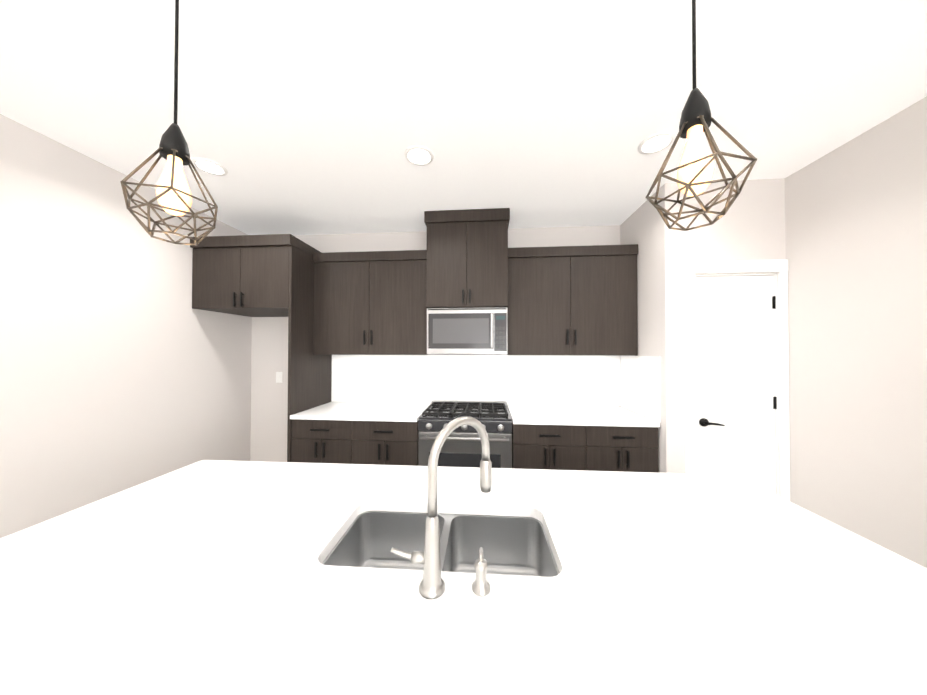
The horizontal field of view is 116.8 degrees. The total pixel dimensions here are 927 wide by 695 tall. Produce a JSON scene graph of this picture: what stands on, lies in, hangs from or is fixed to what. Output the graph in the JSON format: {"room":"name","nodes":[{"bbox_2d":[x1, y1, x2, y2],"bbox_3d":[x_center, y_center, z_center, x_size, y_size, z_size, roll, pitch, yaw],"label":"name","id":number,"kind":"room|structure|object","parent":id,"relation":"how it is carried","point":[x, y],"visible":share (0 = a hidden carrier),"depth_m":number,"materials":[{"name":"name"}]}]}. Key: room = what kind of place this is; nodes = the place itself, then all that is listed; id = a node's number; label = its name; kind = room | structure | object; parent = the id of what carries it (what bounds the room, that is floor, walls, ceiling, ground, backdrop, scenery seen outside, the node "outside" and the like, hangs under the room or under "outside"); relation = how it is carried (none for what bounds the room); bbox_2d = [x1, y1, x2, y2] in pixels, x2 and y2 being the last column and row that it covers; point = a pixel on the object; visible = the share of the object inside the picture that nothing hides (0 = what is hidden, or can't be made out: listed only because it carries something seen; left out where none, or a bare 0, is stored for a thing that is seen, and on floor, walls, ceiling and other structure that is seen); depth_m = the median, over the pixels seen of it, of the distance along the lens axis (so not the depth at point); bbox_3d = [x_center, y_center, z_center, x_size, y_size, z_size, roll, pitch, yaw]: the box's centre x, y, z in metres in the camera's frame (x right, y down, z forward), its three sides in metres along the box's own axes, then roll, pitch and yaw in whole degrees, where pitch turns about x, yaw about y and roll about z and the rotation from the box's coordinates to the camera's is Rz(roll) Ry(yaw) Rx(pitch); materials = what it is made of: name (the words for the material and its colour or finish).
{"room":"kitchen","nodes":[
{"label":"kitchen","id":0,"kind":"room"},
{"bbox_2d":[0,114,251,538],"bbox_3d":[-2.661,0.106,-0.700,0.100,2.720,7.640,0,-1,5],"label":"wall","id":1,"kind":"structure","parent":0,"point":[124,365],"depth_m":1.86,"materials":[{"name":"white paint"}]},
{"bbox_2d":[250,225,620,461],"bbox_3d":[0.028,0.153,2.969,4.880,2.720,0.100,0,-1,5],"label":"wall","id":2,"kind":"structure","parent":0,"point":[269,394],"depth_m":3.07,"materials":[{"name":"white paint"}]},
{"bbox_2d":[276,372,281,382],"bbox_3d":[-1.986,0.320,3.071,0.072,0.116,0.010,0,-1,5],"label":"light switch","id":3,"kind":"object","parent":2,"relation":"attached to","point":[278,377],"visible":1,"depth_m":3.07,"materials":[{"name":"white plastic"}]},
{"bbox_2d":[313,250,432,354],"bbox_3d":[-0.862,-0.411,2.824,1.098,0.959,0.338,0,-1,5],"label":"upper cabinet","id":4,"kind":"object","parent":2,"relation":"attached to","point":[368,302],"depth_m":2.65,"materials":[{"name":"brown wood"}]},
{"bbox_2d":[425,208,508,307],"bbox_3d":[0.044,-0.780,2.716,0.721,0.848,0.418,0,-1,5],"label":"upper cabinet","id":5,"kind":"object","parent":2,"relation":"attached to","point":[467,252],"depth_m":2.51,"materials":[{"name":"brown wood"}]},
{"bbox_2d":[427,307,507,354],"bbox_3d":[0.042,-0.143,2.695,0.715,0.419,0.443,0,-1,5],"label":"microwave","id":6,"kind":"object","parent":5,"relation":"attached to","point":[467,331],"visible":1,"depth_m":2.51,"materials":[{"name":"silver metal"}]},
{"bbox_2d":[331,355,660,421],"bbox_3d":[0.047,0.320,2.594,2.948,0.497,0.640,0,-1,5],"label":"backsplash","id":7,"kind":"structure","parent":2,"relation":"attached to","point":[578,380],"depth_m":2.88,"materials":[{"name":"tile"}]},
{"bbox_2d":[507,244,637,355],"bbox_3d":[0.964,-0.409,2.679,1.115,0.959,0.338,0,-1,5],"label":"upper cabinet","id":8,"kind":"object","parent":2,"relation":"attached to","point":[568,300],"depth_m":2.51,"materials":[{"name":"brown wood"}]},
{"bbox_2d":[0,0,926,235],"bbox_3d":[-0.276,-1.281,-0.873,4.880,0.060,7.840,0,-1,5],"label":"ceiling","id":9,"kind":"structure","parent":0,"point":[306,117],"depth_m":1.37,"materials":[{"name":"white paint"}]},
{"bbox_2d":[120,0,217,245],"bbox_3d":[-0.693,-0.747,0.689,0.171,0.974,0.175,0,-1,5],"label":"pendant light","id":10,"kind":"object","parent":9,"relation":"hanging from","point":[174,196],"visible":1,"depth_m":0.67,"materials":[{"name":"black metal"}]},
{"bbox_2d":[191,157,227,175],"bbox_3d":[-1.714,-1.217,1.929,0.188,0.010,0.188,0,-1,5],"label":"recessed light","id":11,"kind":"object","parent":9,"relation":"in","point":[210,166],"visible":1,"depth_m":1.92,"materials":[{"name":"white paint"}]},
{"bbox_2d":[404,145,433,165],"bbox_3d":[-0.282,-1.216,1.815,0.188,0.010,0.188,0,-1,5],"label":"recessed light","id":12,"kind":"object","parent":9,"relation":"in","point":[418,155],"visible":1,"depth_m":1.81,"materials":[{"name":"white paint"}]},
{"bbox_2d":[638,131,675,154],"bbox_3d":[1.149,-1.214,1.702,0.188,0.010,0.188,0,-1,5],"label":"recessed light","id":13,"kind":"object","parent":9,"relation":"in","point":[656,142],"visible":1,"depth_m":1.69,"materials":[{"name":"white paint"}]},
{"bbox_2d":[645,0,756,230],"bbox_3d":[0.481,-0.746,0.596,0.171,0.974,0.175,0,-1,5],"label":"pendant light","id":14,"kind":"object","parent":9,"relation":"hanging from","point":[695,168],"visible":1,"depth_m":0.57,"materials":[{"name":"black metal"}]},
{"bbox_2d":[620,192,657,421],"bbox_3d":[1.568,0.150,2.493,0.100,2.720,0.606,0,-1,5],"label":"wall","id":15,"kind":"structure","parent":0,"point":[638,226],"depth_m":2.36,"materials":[{"name":"white paint"}]},
{"bbox_2d":[657,178,785,494],"bbox_3d":[1.897,0.147,2.112,0.817,2.720,0.100,0,-1,5],"label":"wall","id":16,"kind":"structure","parent":0,"point":[749,224],"depth_m":2.08,"materials":[{"name":"white paint"}]},
{"bbox_2d":[682,259,789,500],"bbox_3d":[1.951,0.441,2.082,0.700,2.132,0.144,0,-1,5],"label":"pantry door","id":17,"kind":"structure","parent":16,"relation":"in","point":[736,353],"depth_m":2.07,"materials":[{"name":"white paint"}]},
{"bbox_2d":[785,96,926,567],"bbox_3d":[2.104,0.111,-1.078,0.100,2.720,7.640,0,-1,5],"label":"wall","id":18,"kind":"structure","parent":0,"point":[856,230],"depth_m":1.62,"materials":[{"name":"white paint"}]},
{"bbox_3d":[-0.281,1.499,-0.904,4.880,0.060,7.840,0,-1,5],"label":"floor","id":19,"kind":"structure","parent":0,"visible":0},
{"bbox_2d":[190,234,331,461],"bbox_3d":[-1.879,0.279,2.731,0.911,2.455,0.669,0,-1,5],"label":"surround","id":20,"kind":"object","parent":19,"relation":"on","point":[269,275],"visible":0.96,"depth_m":2.45,"materials":[{"name":"brown wood"}]},
{"bbox_2d":[290,418,353,463],"bbox_3d":[-1.160,1.056,2.686,0.528,0.902,0.628,0,-1,5],"label":"base cabinet","id":21,"kind":"object","parent":19,"relation":"on","point":[311,442],"depth_m":2.37,"materials":[{"name":"brown wood"}]},
{"bbox_2d":[354,418,418,465],"bbox_3d":[-0.623,1.056,2.644,0.549,0.902,0.628,0,-1,5],"label":"base cabinet","id":22,"kind":"object","parent":19,"relation":"on","point":[375,443],"depth_m":2.33,"materials":[{"name":"brown wood"}]},
{"bbox_2d":[290,402,430,421],"bbox_3d":[-0.886,0.587,2.659,1.077,0.032,0.650,0,-1,5],"label":"countertop","id":23,"kind":"structure","parent":22,"relation":"on","point":[331,411],"depth_m":2.49,"materials":[{"name":"white stone"}]},
{"bbox_2d":[0,416,926,694],"bbox_3d":[-0.090,0.836,0.805,2.626,1.304,1.240,0,-1,4],"label":"kitchen island","id":24,"kind":"object","parent":19,"relation":"on","point":[258,578],"visible":1,"depth_m":0.68,"materials":[{"name":"white stone"}]},
{"bbox_2d":[390,416,491,599],"bbox_3d":[-0.047,0.380,0.750,0.247,0.394,0.195,0,-1,4],"label":"faucet","id":25,"kind":"object","parent":24,"relation":"on","point":[430,583],"depth_m":0.68,"materials":[{"name":"silver metal"}]},
{"bbox_2d":[418,400,511,467],"bbox_3d":[0.029,1.021,2.551,0.754,0.975,0.673,0,-1,5],"label":"range","id":26,"kind":"object","parent":19,"relation":"on","point":[462,446],"visible":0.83,"depth_m":2.29,"materials":[{"name":"silver metal"}]},
{"bbox_2d":[509,410,589,470],"bbox_3d":[0.694,1.057,2.539,0.561,0.902,0.628,0,-1,5],"label":"base cabinet","id":27,"kind":"object","parent":19,"relation":"on","point":[533,447],"depth_m":2.23,"materials":[{"name":"brown wood"}]},
{"bbox_2d":[507,406,659,425],"bbox_3d":[0.960,0.589,2.512,1.095,0.032,0.650,0,-1,5],"label":"countertop","id":28,"kind":"structure","parent":27,"relation":"on","point":[520,415],"depth_m":2.36,"materials":[{"name":"white stone"}]},
{"bbox_2d":[590,426,659,472],"bbox_3d":[1.239,1.058,2.496,0.534,0.902,0.628,0,-1,5],"label":"base cabinet","id":29,"kind":"object","parent":19,"relation":"on","point":[591,438],"depth_m":2.18,"materials":[{"name":"brown wood"}]}
]}

